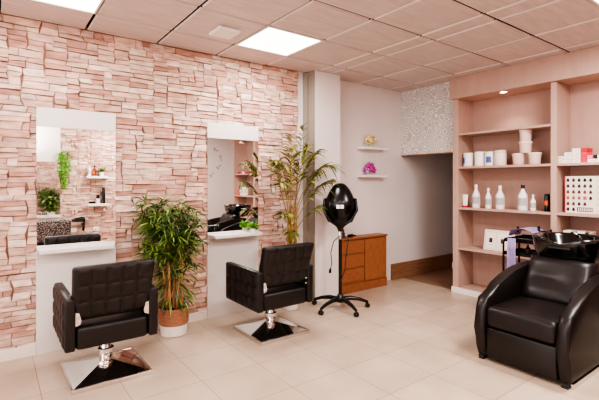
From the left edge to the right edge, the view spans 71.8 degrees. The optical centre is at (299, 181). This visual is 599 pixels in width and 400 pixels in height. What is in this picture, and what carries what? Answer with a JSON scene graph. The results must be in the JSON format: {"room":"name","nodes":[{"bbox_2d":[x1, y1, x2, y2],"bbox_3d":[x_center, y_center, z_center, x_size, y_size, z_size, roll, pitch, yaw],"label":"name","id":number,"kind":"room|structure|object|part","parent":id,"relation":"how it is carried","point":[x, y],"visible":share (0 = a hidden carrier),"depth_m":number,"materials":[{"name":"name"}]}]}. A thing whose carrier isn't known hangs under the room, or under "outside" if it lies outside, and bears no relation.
{"room":"salon","nodes":[
{"label":"salon","id":0,"kind":"room"},
{"bbox_2d":[0,9,452,350],"bbox_3d":[-0.356,-0.007,4.679,9.400,2.780,0.132,0,0,-37],"label":"wall","id":1,"kind":"structure","parent":0,"point":[163,98],"depth_m":3.99,"materials":[{"name":"stone"}]},
{"bbox_2d":[0,344,35,362],"bbox_3d":[-3.108,1.341,2.579,2.477,0.085,0.027,0,0,-37],"label":"baseboard","id":2,"kind":"structure","parent":1,"relation":"attached to","point":[25,351],"depth_m":3.23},
{"bbox_2d":[158,311,206,328],"bbox_3d":[-1.283,1.341,3.931,0.861,0.085,0.027,0,0,-37],"label":"baseboard","id":3,"kind":"structure","parent":1,"relation":"attached to","point":[197,316],"depth_m":4.11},
{"bbox_2d":[303,72,308,242],"bbox_3d":[0.075,0.044,4.907,0.035,2.678,0.076,0,0,-37],"label":"trim","id":4,"kind":"structure","parent":1,"relation":"attached to","point":[306,74],"depth_m":4.88,"materials":[{"name":"white paint"}]},
{"bbox_2d":[309,70,314,300],"bbox_3d":[0.142,0.044,4.841,0.006,2.677,0.115,0,0,-37],"label":"trim","id":5,"kind":"structure","parent":1,"relation":"attached to","point":[312,73],"depth_m":4.82,"materials":[{"name":"white paint"}]},
{"bbox_2d":[357,152,387,177],"bbox_3d":[0.985,-0.227,5.549,0.470,0.330,0.129,0,0,-37],"label":"floating shelf","id":6,"kind":"object","parent":1,"relation":"attached to","point":[365,157],"visible":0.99,"depth_m":5.55,"materials":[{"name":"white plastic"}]},
{"bbox_3d":[0.929,-0.242,5.581,0.287,0.300,0.011,0,0,-37],"label":"plate","id":7,"kind":"part","parent":6,"relation":"part of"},
{"bbox_2d":[363,162,376,174],"bbox_3d":[0.940,-0.183,5.510,0.205,0.182,0.124,0,0,-37],"label":"flower arrangement","id":8,"kind":"object","parent":6,"relation":"on","point":[367,167],"visible":0.99,"depth_m":5.47,"materials":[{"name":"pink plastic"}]},
{"bbox_2d":[358,134,388,150],"bbox_3d":[0.993,-0.537,5.555,0.470,0.210,0.129,0,0,-37],"label":"floating shelf","id":9,"kind":"object","parent":1,"relation":"attached to","point":[364,145],"visible":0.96,"depth_m":5.52,"materials":[{"name":"white plastic"}]},
{"bbox_3d":[0.937,-0.552,5.587,0.287,0.180,0.011,0,0,-37],"label":"plate","id":10,"kind":"part","parent":9,"relation":"part of","materials":[{"name":"yellow plant"}]},
{"bbox_2d":[364,134,376,146],"bbox_3d":[0.956,-0.551,5.522,0.205,0.178,0.123,0,0,-37],"label":"flower arrangement","id":11,"kind":"object","parent":9,"relation":"on","point":[373,139],"visible":0.98,"depth_m":5.48,"materials":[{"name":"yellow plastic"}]},
{"bbox_2d":[391,253,452,279],"bbox_3d":[2.353,1.272,6.625,2.630,0.222,0.029,0,0,-37],"label":"baseboard","id":12,"kind":"structure","parent":1,"relation":"attached to","point":[425,265],"depth_m":6.21,"materials":[{"name":"brown wood"}]},
{"bbox_2d":[401,152,452,156],"bbox_3d":[1.772,-0.380,5.660,0.113,0.015,0.884,0,0,-37],"label":"trim","id":13,"kind":"structure","parent":1,"relation":"attached to","point":[442,152],"depth_m":5.60,"materials":[{"name":"brown wood"}]},
{"bbox_2d":[0,268,598,399],"bbox_3d":[1.152,1.408,2.644,9.400,0.050,5.197,0,0,-37],"label":"floor","id":14,"kind":"structure","parent":0,"point":[415,340],"depth_m":3.17,"materials":[{"name":"tile"}]},
{"bbox_2d":[36,107,115,354],"bbox_3d":[-1.824,0.391,3.430,0.595,1.985,0.189,0,0,-37],"label":"station","id":15,"kind":"object","parent":14,"relation":"on","point":[72,195],"visible":0.9,"depth_m":3.44,"materials":[{"name":"white mirror"}]},
{"bbox_2d":[36,126,115,246],"bbox_3d":[-1.872,0.037,3.495,0.591,0.968,0.027,0,0,-37],"label":"mirror","id":16,"kind":"object","parent":15,"relation":"on","point":[72,195],"depth_m":3.47,"materials":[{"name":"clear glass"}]},
{"bbox_3d":[-1.871,0.971,3.493,0.595,0.824,0.031,0,0,-37],"label":"panel","id":17,"kind":"part","parent":15,"relation":"part of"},
{"bbox_3d":[-1.871,-0.524,3.493,0.595,0.155,0.031,0,0,-37],"label":"header panel","id":18,"kind":"part","parent":15,"relation":"part of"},
{"bbox_2d":[53,259,157,395],"bbox_3d":[-1.418,0.965,3.032,0.616,0.837,0.679,0,0,-37],"label":"salon chair","id":19,"kind":"object","parent":14,"relation":"on","point":[108,303],"visible":1,"depth_m":2.84,"materials":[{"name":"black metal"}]},
{"bbox_3d":[-1.659,0.932,2.903,0.074,0.342,0.600,0,0,-37],"label":"armrest","id":20,"kind":"part","parent":19,"relation":"part of","materials":[{"name":"leather"}]},
{"bbox_3d":[-1.421,1.335,3.036,0.492,0.084,0.492,0,0,-37],"label":"plate","id":21,"kind":"part","parent":19,"relation":"part of","materials":[{"name":"silver metal"}]},
{"bbox_3d":[-1.445,1.031,3.069,0.464,0.152,0.588,0,0,-37],"label":"seat","id":22,"kind":"part","parent":19,"relation":"part of","materials":[{"name":"leather"}]},
{"bbox_3d":[-1.278,0.734,2.843,0.513,0.375,0.208,0,0,-37],"label":"backrest","id":23,"kind":"part","parent":19,"relation":"part of","materials":[{"name":"leather"}]},
{"bbox_3d":[-1.224,0.932,3.225,0.074,0.342,0.600,0,0,-37],"label":"armrest","id":24,"kind":"part","parent":19,"relation":"part of","materials":[{"name":"leather"}]},
{"bbox_2d":[126,193,210,337],"bbox_3d":[-1.118,0.734,3.698,0.759,1.297,0.547,0,0,-37],"label":"palm","id":25,"kind":"object","parent":14,"relation":"on","point":[173,316],"visible":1,"depth_m":3.69,"materials":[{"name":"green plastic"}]},
{"bbox_3d":[-1.215,0.973,3.748,0.053,0.423,0.023,0,0,-37],"label":"stem","id":26,"kind":"part","parent":25,"relation":"part of","materials":[{"name":"brown plant"}]},
{"bbox_3d":[-1.211,0.946,3.813,0.025,0.474,0.023,0,0,31],"label":"stem","id":27,"kind":"part","parent":25,"relation":"part of","materials":[{"name":"brown plant"}]},
{"bbox_3d":[-1.164,0.832,3.704,0.021,0.704,0.050,0,0,21],"label":"stem","id":28,"kind":"part","parent":25,"relation":"part of","materials":[{"name":"plant"}]},
{"bbox_3d":[-1.166,0.953,3.849,0.022,0.463,0.076,0,0,-9],"label":"stem","id":29,"kind":"part","parent":25,"relation":"part of","materials":[{"name":"plant"}]},
{"bbox_2d":[160,322,187,337],"bbox_3d":[-1.148,1.332,3.785,0.244,0.102,0.244,0,0,-37],"label":"pot","id":30,"kind":"object","parent":25,"relation":"on","point":[179,329],"depth_m":3.68,"materials":[{"name":"white ceramic"}]},
{"bbox_3d":[-1.097,1.000,3.727,0.090,0.371,0.024,0,0,44],"label":"stem","id":31,"kind":"part","parent":25,"relation":"part of","materials":[{"name":"plant"}]},
{"bbox_3d":[-1.075,0.925,3.788,0.021,0.516,0.022,0,0,31],"label":"stem","id":32,"kind":"part","parent":25,"relation":"part of","materials":[{"name":"brown plant"}]},
{"bbox_2d":[206,122,262,318],"bbox_3d":[-0.650,0.391,4.300,0.595,1.985,0.189,0,0,-37],"label":"station","id":33,"kind":"object","parent":14,"relation":"on","point":[229,239],"visible":0.88,"depth_m":4.32,"materials":[{"name":"white mirror"}]},
{"bbox_2d":[206,138,257,233],"bbox_3d":[-0.698,0.037,4.365,0.591,0.968,0.027,0,0,-37],"label":"mirror","id":34,"kind":"object","parent":33,"relation":"on","point":[228,178],"depth_m":4.34,"materials":[{"name":"clear glass"}]},
{"bbox_3d":[-0.697,0.971,4.363,0.595,0.824,0.031,0,0,-37],"label":"panel","id":35,"kind":"part","parent":33,"relation":"part of","materials":[{"name":"white wood"}]},
{"bbox_3d":[-0.697,-0.524,4.363,0.595,0.155,0.031,0,0,-37],"label":"header panel","id":36,"kind":"part","parent":33,"relation":"part of","materials":[{"name":"white wood"}]},
{"bbox_2d":[247,221,258,232],"bbox_3d":[-0.497,0.470,4.395,0.170,0.126,0.147,0,0,-37],"label":"plant","id":37,"kind":"object","parent":33,"relation":"on","point":[252,226],"visible":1,"depth_m":4.37,"materials":[{"name":"green plant"}]},
{"bbox_2d":[226,242,313,345],"bbox_3d":[-0.265,0.965,3.843,0.616,0.837,0.679,0,0,-37],"label":"salon chair","id":38,"kind":"object","parent":14,"relation":"on","point":[284,277],"visible":1,"depth_m":3.65,"materials":[{"name":"leather"}]},
{"bbox_3d":[-0.506,0.932,3.713,0.074,0.342,0.600,0,0,-37],"label":"armrest","id":39,"kind":"part","parent":38,"relation":"part of","materials":[{"name":"leather"}]},
{"bbox_3d":[-0.268,1.335,3.847,0.492,0.084,0.492,0,0,-37],"label":"plate","id":40,"kind":"part","parent":38,"relation":"part of","materials":[{"name":"silver metal"}]},
{"bbox_3d":[-0.292,1.031,3.880,0.464,0.152,0.588,0,0,-37],"label":"seat","id":41,"kind":"part","parent":38,"relation":"part of","materials":[{"name":"leather"}]},
{"bbox_3d":[-0.125,0.734,3.654,0.513,0.375,0.208,0,0,-37],"label":"backrest","id":42,"kind":"part","parent":38,"relation":"part of","materials":[{"name":"leather"}]},
{"bbox_3d":[-0.071,0.932,4.036,0.074,0.342,0.600,0,0,-37],"label":"armrest","id":43,"kind":"part","parent":38,"relation":"part of","materials":[{"name":"leather"}]},
{"bbox_2d":[262,123,346,309],"bbox_3d":[0.090,0.359,4.487,0.979,2.048,0.566,0,0,-37],"label":"areca palm","id":44,"kind":"object","parent":14,"relation":"on","point":[291,235],"visible":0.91,"depth_m":4.49,"materials":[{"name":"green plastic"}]},
{"bbox_3d":[-0.113,0.803,4.495,0.034,0.741,0.043,0,0,31],"label":"stem","id":45,"kind":"part","parent":44,"relation":"part of","materials":[{"name":"yellow plant"}]},
{"bbox_2d":[283,304,297,309],"bbox_3d":[-0.098,1.253,4.533,0.220,0.260,0.220,0,0,-37],"label":"pot","id":46,"kind":"object","parent":44,"relation":"on","point":[293,307],"depth_m":4.46,"materials":[{"name":"white plastic"}]},
{"bbox_3d":[-0.048,0.788,4.532,0.046,0.771,0.036,0,0,-37],"label":"stem","id":47,"kind":"part","parent":44,"relation":"part of","materials":[{"name":"yellow plant"}]},
{"bbox_2d":[312,183,369,316],"bbox_3d":[0.439,0.697,4.505,0.636,1.373,0.640,0,0,-37],"label":"dryer","id":48,"kind":"object","parent":14,"relation":"on","point":[342,207],"visible":1,"depth_m":4.44,"materials":[{"name":"black plastic"}]},
{"bbox_3d":[0.291,1.291,4.600,0.287,0.087,0.052,0,0,26],"label":"leg","id":49,"kind":"part","parent":48,"relation":"part of","materials":[{"name":"black plastic"}]},
{"bbox_3d":[0.324,1.291,4.401,0.051,0.087,0.287,0,0,44],"label":"leg","id":50,"kind":"part","parent":48,"relation":"part of","materials":[{"name":"black plastic"}]},
{"bbox_3d":[0.333,0.333,4.482,0.175,0.309,0.087,0,0,10],"label":"yoke arm","id":51,"kind":"part","parent":48,"relation":"part of","materials":[{"name":"black plastic"}]},
{"bbox_2d":[325,183,354,218],"bbox_3d":[0.444,0.235,4.524,0.336,0.450,0.336,0,0,-37],"label":"hood","id":52,"kind":"object","parent":48,"relation":"attached to","point":[340,203],"depth_m":4.41,"materials":[{"name":"black plastic"}]},
{"bbox_3d":[0.518,1.291,4.369,0.051,0.087,0.287,0,0,-25],"label":"leg","id":53,"kind":"part","parent":48,"relation":"part of","materials":[{"name":"black plastic"}]},
{"bbox_3d":[0.545,0.333,4.461,0.175,0.309,0.086,0,0,1],"label":"yoke arm","id":54,"kind":"part","parent":48,"relation":"part of","materials":[{"name":"black plastic"}]},
{"bbox_3d":[0.614,1.291,4.546,0.287,0.087,0.052,0,0,-7],"label":"leg","id":55,"kind":"part","parent":48,"relation":"part of","materials":[{"name":"black plastic"}]},
{"bbox_2d":[342,233,387,294],"bbox_3d":[0.787,1.040,5.366,0.862,0.685,0.179,0,0,-37],"label":"base cabinet","id":56,"kind":"object","parent":14,"relation":"on","point":[365,268],"visible":0.69,"depth_m":5.31,"materials":[{"name":"orange wood"}]},
{"bbox_3d":[0.662,1.171,5.183,0.411,0.163,0.015,0,0,-37],"label":"drawer","id":57,"kind":"part","parent":56,"relation":"part of","materials":[{"name":"orange wood"}]},
{"bbox_3d":[0.662,0.993,5.183,0.411,0.163,0.015,0,0,-37],"label":"drawer","id":58,"kind":"part","parent":56,"relation":"part of","materials":[{"name":"orange wood"}]},
{"bbox_3d":[0.662,0.815,5.183,0.411,0.163,0.015,0,0,-37],"label":"drawer","id":59,"kind":"part","parent":56,"relation":"part of","materials":[{"name":"orange wood"}]},
{"bbox_3d":[0.999,1.000,5.433,0.405,0.535,0.015,0,0,-37],"label":"door","id":60,"kind":"part","parent":56,"relation":"part of","materials":[{"name":"orange wood"}]},
{"bbox_2d":[450,46,598,297],"bbox_3d":[3.305,0.043,3.637,0.394,2.679,4.224,0,0,-37],"label":"shelving unit","id":61,"kind":"object","parent":14,"relation":"on","point":[556,97],"visible":0.76,"depth_m":4.81,"materials":[{"name":"brown wood"}]},
{"bbox_3d":[2.098,0.173,5.299,0.354,2.419,0.075,0,0,-37],"label":"panel","id":62,"kind":"part","parent":61,"relation":"part of","materials":[{"name":"brown wood"}]},
{"bbox_2d":[462,194,467,206],"bbox_3d":[2.075,0.236,5.184,0.060,0.160,0.059,0,0,12],"label":"tube","id":63,"kind":"object","parent":61,"relation":"on","point":[464,196],"visible":0.94,"depth_m":5.16,"materials":[{"name":"white plastic"}]},
{"bbox_2d":[463,153,473,165],"bbox_3d":[2.112,-0.276,5.168,0.124,0.168,0.124,0,0,-37],"label":"jar","id":64,"kind":"object","parent":61,"relation":"on","point":[468,158],"visible":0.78,"depth_m":5.12,"materials":[{"name":"white plastic"}]},
{"bbox_3d":[2.112,-0.343,5.168,0.122,0.034,0.122,0,0,-37],"label":"lid","id":65,"kind":"part","parent":64,"relation":"part of","materials":[{"name":"white plastic"}]},
{"bbox_2d":[472,185,479,207],"bbox_3d":[2.171,0.173,5.088,0.089,0.285,0.088,0,0,-37],"label":"bottle","id":66,"kind":"object","parent":61,"relation":"on","point":[476,195],"visible":1,"depth_m":5.06,"materials":[{"name":"white plastic"}]},
{"bbox_2d":[474,152,484,165],"bbox_3d":[2.200,-0.280,5.050,0.122,0.175,0.122,0,0,-37],"label":"jar","id":67,"kind":"object","parent":61,"relation":"on","point":[479,157],"visible":0.88,"depth_m":5.00,"materials":[{"name":"white plastic"}]},
{"bbox_2d":[485,188,490,208],"bbox_3d":[2.264,0.194,4.963,0.069,0.245,0.068,0,0,-37],"label":"bottle","id":68,"kind":"object","parent":61,"relation":"on","point":[488,196],"visible":0.99,"depth_m":4.94,"materials":[{"name":"white plastic"}]},
{"bbox_2d":[485,152,493,165],"bbox_3d":[2.274,-0.276,4.949,0.115,0.168,0.114,0,0,-37],"label":"jar","id":69,"kind":"object","parent":61,"relation":"on","point":[489,156],"visible":0.8,"depth_m":4.90,"materials":[{"name":"white plastic"}]},
{"bbox_3d":[2.431,0.829,4.836,0.329,0.026,1.066,0,0,-37],"label":"shelf","id":70,"kind":"part","parent":61,"relation":"part of","materials":[{"name":"brown wood"}]},
{"bbox_2d":[483,229,514,251],"bbox_3d":[2.350,0.693,4.878,0.056,0.245,0.360,0,0,-37],"label":"picture frame","id":71,"kind":"object","parent":61,"relation":"on","point":[493,239],"visible":0.73,"depth_m":4.91,"materials":[{"name":"paper"}]},
{"bbox_2d":[494,150,506,164],"bbox_3d":[2.351,-0.281,4.846,0.132,0.178,0.132,0,0,-37],"label":"jar","id":72,"kind":"object","parent":61,"relation":"on","point":[500,156],"visible":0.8,"depth_m":4.79,"materials":[{"name":"beige plastic"}]},
{"bbox_3d":[2.351,-0.352,4.846,0.129,0.036,0.129,0,0,-37],"label":"lid","id":73,"kind":"part","parent":72,"relation":"part of","materials":[{"name":"plastic"}]},
{"bbox_2d":[496,185,504,208],"bbox_3d":[2.349,0.178,4.848,0.095,0.275,0.094,0,0,-37],"label":"bottle","id":74,"kind":"object","parent":61,"relation":"on","point":[500,199],"visible":0.98,"depth_m":4.82,"materials":[{"name":"white plastic"}]},
{"bbox_3d":[2.431,-0.594,4.836,0.329,0.026,1.066,0,0,-37],"label":"shelf","id":75,"kind":"part","parent":61,"relation":"part of","materials":[{"name":"brown wood"}]},
{"bbox_3d":[2.431,0.329,4.836,0.329,0.026,1.066,0,0,-37],"label":"shelf","id":76,"kind":"part","parent":61,"relation":"part of","materials":[{"name":"brown wood"}]},
{"bbox_3d":[2.431,-0.179,4.836,0.329,0.026,1.066,0,0,-37],"label":"shelf","id":77,"kind":"part","parent":61,"relation":"part of","materials":[{"name":"brown wood"}]},
{"bbox_2d":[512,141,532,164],"bbox_3d":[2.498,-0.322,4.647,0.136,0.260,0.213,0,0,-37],"label":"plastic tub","id":78,"kind":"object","parent":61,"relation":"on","point":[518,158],"depth_m":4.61,"materials":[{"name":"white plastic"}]},
{"bbox_3d":[2.521,-0.387,4.616,0.136,0.130,0.136,0,0,-37],"label":"plastic tub","id":79,"kind":"part","parent":78,"relation":"part of","materials":[{"name":"white plastic"}]},
{"bbox_2d":[519,129,532,140],"bbox_3d":[2.521,-0.517,4.616,0.136,0.130,0.136,0,0,-37],"label":"plastic tub","id":80,"kind":"object","parent":78,"relation":"on","point":[525,134],"visible":0.87,"depth_m":4.57,"materials":[{"name":"white plastic"}]},
{"bbox_2d":[518,185,527,209],"bbox_3d":[2.503,0.173,4.640,0.099,0.285,0.098,0,0,-37],"label":"bottle","id":81,"kind":"object","parent":61,"relation":"on","point":[522,196],"visible":0.97,"depth_m":4.61,"materials":[{"name":"white plastic"}]},
{"bbox_2d":[530,195,535,210],"bbox_3d":[2.568,0.227,4.552,0.055,0.178,0.054,0,0,-37],"label":"bottle","id":82,"kind":"object","parent":61,"relation":"on","point":[532,202],"visible":1,"depth_m":4.53,"materials":[{"name":"white plastic"}]},
{"bbox_2d":[528,152,541,163],"bbox_3d":[2.579,-0.257,4.538,0.136,0.130,0.136,0,0,-37],"label":"plastic tub","id":83,"kind":"object","parent":61,"relation":"on","point":[534,157],"visible":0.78,"depth_m":4.49,"materials":[{"name":"white plastic"}]},
{"bbox_3d":[2.579,-0.311,4.538,0.136,0.022,0.136,0,0,-37],"label":"lid","id":84,"kind":"part","parent":83,"relation":"part of","materials":[{"name":"beige plastic"}]},
{"bbox_3d":[3.474,0.138,3.724,0.020,2.350,4.104,0,0,-37],"label":"panel","id":85,"kind":"part","parent":61,"relation":"part of","materials":[{"name":"pink wood"}]},
{"bbox_2d":[544,194,549,211],"bbox_3d":[2.654,0.222,4.437,0.059,0.188,0.058,0,0,-37],"label":"spray can","id":86,"kind":"object","parent":61,"relation":"on","point":[546,196],"visible":1,"depth_m":4.42,"materials":[{"name":"black metal"}]},
{"bbox_2d":[572,159,580,162],"bbox_3d":[2.841,-0.210,4.208,0.151,0.036,0.075,0,0,-37],"label":"box","id":87,"kind":"object","parent":61,"relation":"on","point":[573,160],"visible":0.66,"depth_m":4.16,"materials":[{"name":"white cardboard"}]},
{"bbox_3d":[2.842,-0.247,4.208,0.151,0.035,0.074,0,0,-37],"label":"box","id":88,"kind":"object","parent":87,"relation":"on","visible":0},
{"bbox_2d":[572,152,580,155],"bbox_3d":[2.842,-0.284,4.207,0.151,0.036,0.071,0,0,-37],"label":"box","id":89,"kind":"object","parent":88,"relation":"on","point":[573,153],"visible":0.7,"depth_m":4.16,"materials":[{"name":"white cardboard"}]},
{"bbox_2d":[572,148,580,151],"bbox_3d":[2.842,-0.321,4.208,0.151,0.036,0.074,0,0,-37],"label":"box","id":90,"kind":"object","parent":89,"relation":"on","point":[573,149],"visible":0.67,"depth_m":4.16,"materials":[{"name":"white cardboard"}]},
{"bbox_3d":[3.076,0.329,3.965,0.329,0.026,0.993,0,0,-37],"label":"shelf","id":91,"kind":"part","parent":61,"relation":"part of","materials":[{"name":"brown wood"}]},
{"bbox_3d":[3.076,-0.179,3.965,0.329,0.026,0.993,0,0,-37],"label":"shelf","id":92,"kind":"part","parent":61,"relation":"part of","materials":[{"name":"brown wood"}]},
{"bbox_2d":[565,176,598,213],"bbox_3d":[2.866,0.128,4.126,0.015,0.374,0.396,0,0,-37],"label":"chart","id":93,"kind":"object","parent":61,"relation":"on","point":[581,192],"visible":1,"depth_m":4.15,"materials":[{"name":"paper"}]},
{"bbox_3d":[2.794,-0.210,4.272,0.151,0.036,0.075,0,0,-37],"label":"box","id":94,"kind":"object","parent":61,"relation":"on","visible":0},
{"bbox_2d":[564,156,571,159],"bbox_3d":[2.795,-0.247,4.271,0.151,0.036,0.074,0,0,-37],"label":"box","id":95,"kind":"object","parent":94,"relation":"on","point":[565,157],"visible":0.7,"depth_m":4.22,"materials":[{"name":"white cardboard"}]},
{"bbox_2d":[564,152,571,155],"bbox_3d":[2.798,-0.284,4.267,0.151,0.036,0.071,0,0,-37],"label":"box","id":96,"kind":"object","parent":95,"relation":"on","point":[566,153],"visible":0.67,"depth_m":4.22,"materials":[{"name":"white cardboard"}]},
{"bbox_3d":[2.883,-0.210,4.154,0.150,0.036,0.054,0,0,-37],"label":"box","id":97,"kind":"object","parent":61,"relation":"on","visible":0},
{"bbox_3d":[2.880,-0.247,4.157,0.150,0.035,0.046,0,0,-37],"label":"box","id":98,"kind":"object","parent":97,"relation":"on","visible":0},
{"bbox_2d":[581,151,591,154],"bbox_3d":[2.882,-0.284,4.155,0.150,0.036,0.051,0,0,-37],"label":"box","id":99,"kind":"object","parent":98,"relation":"on","point":[586,152],"visible":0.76,"depth_m":4.12,"materials":[{"name":"red cardboard"}]},
{"bbox_2d":[581,148,592,151],"bbox_3d":[2.883,-0.321,4.154,0.150,0.036,0.054,0,0,-37],"label":"box","id":100,"kind":"object","parent":99,"relation":"on","point":[582,149],"visible":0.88,"depth_m":4.12,"materials":[{"name":"red cardboard"}]},
{"bbox_3d":[2.859,0.776,4.228,0.180,0.079,0.260,0,0,-37],"label":"folded towel","id":101,"kind":"object","parent":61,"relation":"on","visible":0},
{"bbox_3d":[2.859,0.696,4.228,0.180,0.079,0.260,0,0,-37],"label":"folded towel","id":102,"kind":"object","parent":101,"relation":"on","visible":0},
{"bbox_3d":[2.859,0.617,4.228,0.180,0.079,0.260,0,0,-37],"label":"folded towel","id":103,"kind":"object","parent":102,"relation":"on","visible":0},
{"bbox_2d":[563,229,596,234],"bbox_3d":[2.859,0.537,4.228,0.180,0.079,0.260,0,0,-37],"label":"folded towel","id":104,"kind":"object","parent":103,"relation":"on","point":[569,230],"visible":0.34,"depth_m":4.17,"materials":[{"name":"white fabric"}]},
{"bbox_2d":[502,226,551,270],"bbox_3d":[2.275,0.908,4.101,0.344,0.950,0.401,0,0,-37],"label":"trolley","id":105,"kind":"object","parent":14,"relation":"on","point":[526,239],"visible":0.23,"depth_m":4.14,"materials":[{"name":"black plastic"}]},
{"bbox_2d":[507,238,515,267],"bbox_3d":[2.107,0.746,4.075,0.106,0.402,0.080,0,0,-37],"label":"towel","id":106,"kind":"object","parent":105,"relation":"hanging from","point":[511,243],"visible":0.6,"depth_m":4.05,"materials":[{"name":"purple fabric"}]},
{"bbox_2d":[505,235,533,244],"bbox_3d":[2.270,0.576,4.109,0.312,0.035,0.314,0,0,-37],"label":"tray","id":107,"kind":"object","parent":105,"relation":"on","point":[526,239],"depth_m":4.03,"materials":[{"name":"black plastic"}]},
{"bbox_3d":[2.141,0.927,4.014,0.020,0.772,0.350,0,0,-37],"label":"frame","id":108,"kind":"part","parent":105,"relation":"part of","materials":[{"name":"black plastic"}]},
{"bbox_2d":[505,248,535,257],"bbox_3d":[2.270,0.706,4.109,0.312,0.035,0.314,0,0,-37],"label":"tray","id":109,"kind":"object","parent":105,"relation":"on","point":[520,252],"depth_m":4.09,"materials":[{"name":"black plastic"}]},
{"bbox_2d":[508,227,541,235],"bbox_3d":[2.274,0.503,4.103,0.250,0.098,0.293,0,0,-37],"label":"towel","id":110,"kind":"object","parent":105,"relation":"on","point":[531,229],"visible":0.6,"depth_m":4.13,"materials":[{"name":"purple fabric"}]},
{"bbox_3d":[2.398,0.927,4.204,0.020,0.772,0.350,0,0,-37],"label":"frame","id":111,"kind":"part","parent":105,"relation":"part of","materials":[{"name":"black plastic"}]},
{"bbox_2d":[525,244,530,253],"bbox_3d":[2.241,0.664,4.063,0.053,0.100,0.052,0,0,-37],"label":"bottle","id":112,"kind":"object","parent":105,"relation":"on","point":[527,249],"visible":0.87,"depth_m":4.04,"materials":[{"name":"black plastic"}]},
{"bbox_2d":[474,230,598,389],"bbox_3d":[2.043,0.905,3.335,1.179,0.957,0.676,0,0,-37],"label":"chair","id":113,"kind":"object","parent":14,"relation":"on","point":[539,315],"visible":1,"depth_m":3.11,"materials":[{"name":"leather"}]},
{"bbox_3d":[1.745,1.032,3.480,0.872,0.642,0.083,0,0,-37],"label":"armrest","id":114,"kind":"part","parent":113,"relation":"part of","materials":[{"name":"leather"}]},
{"bbox_3d":[1.616,1.234,3.019,0.068,0.227,0.500,0,0,-37],"label":"panel","id":115,"kind":"part","parent":113,"relation":"part of","materials":[{"name":"leather"}]},
{"bbox_3d":[1.845,1.028,3.188,0.658,0.174,0.500,0,0,-37],"label":"seat","id":116,"kind":"part","parent":113,"relation":"part of","materials":[{"name":"leather"}]},
{"bbox_3d":[2.120,0.833,3.392,0.355,0.400,0.496,0,0,-37],"label":"backrest","id":117,"kind":"part","parent":113,"relation":"part of","materials":[{"name":"leather"}]},
{"bbox_2d":[532,230,598,263],"bbox_3d":[2.319,0.560,3.540,0.492,0.267,0.568,0,0,-37],"label":"basin","id":118,"kind":"object","parent":113,"relation":"in","point":[573,247],"depth_m":3.44,"materials":[{"name":"black ceramic"}]},
{"bbox_3d":[2.095,1.032,3.008,0.872,0.642,0.083,0,0,-37],"label":"armrest","id":119,"kind":"part","parent":113,"relation":"part of","materials":[{"name":"leather"}]},
{"bbox_3d":[2.132,1.366,2.993,0.790,0.034,0.020,0,0,-37],"label":"rail","id":120,"kind":"part","parent":113,"relation":"part of","materials":[{"name":"leather"}]},
{"bbox_2d":[0,0,598,91],"bbox_3d":[0.306,-1.336,1.955,7.220,0.082,5.097,0,0,-37],"label":"ceiling","id":121,"kind":"structure","parent":0,"point":[396,45],"depth_m":3.48,"materials":[{"name":"tile"}]},
{"bbox_2d":[32,0,103,13],"bbox_3d":[-1.641,-1.310,2.785,0.592,0.033,0.586,0,0,-37],"label":"recessed light","id":122,"kind":"object","parent":121,"relation":"in","point":[88,6],"visible":1,"depth_m":3.04,"materials":[{"name":"white plastic"}]},
{"bbox_2d":[209,25,240,39],"bbox_3d":[-0.643,-1.280,3.556,0.200,0.034,0.220,0,0,-37],"label":"ceiling speaker","id":123,"kind":"object","parent":121,"relation":"attached to","point":[220,31],"visible":1,"depth_m":3.51,"materials":[{"name":"white plastic"}]},
{"bbox_2d":[212,30,236,38],"bbox_3d":[-0.643,-1.266,3.556,0.150,0.006,0.170,0,0,-37],"label":"grille","id":124,"kind":"object","parent":123,"relation":"attached to","point":[226,34],"depth_m":3.52,"materials":[{"name":"white plastic"}]},
{"bbox_2d":[235,24,322,55],"bbox_3d":[-0.195,-1.310,3.857,0.592,0.033,0.586,0,0,-37],"label":"recessed light","id":125,"kind":"object","parent":121,"relation":"in","point":[271,39],"visible":0.76,"depth_m":3.83,"materials":[{"name":"white plastic"}]},
{"bbox_2d":[315,70,339,300],"bbox_3d":[0.280,0.043,4.988,0.390,2.679,0.191,0,0,-37],"label":"wall column","id":126,"kind":"structure","parent":0,"point":[327,85],"depth_m":4.89,"materials":[{"name":"paint"}]},
{"bbox_2d":[401,82,452,154],"bbox_3d":[1.775,-0.892,5.663,0.105,1.010,0.886,0,0,-37],"label":"lintel","id":127,"kind":"object","parent":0,"point":[426,112],"visible":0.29,"depth_m":5.62,"materials":[{"name":"paper"}]}
]}

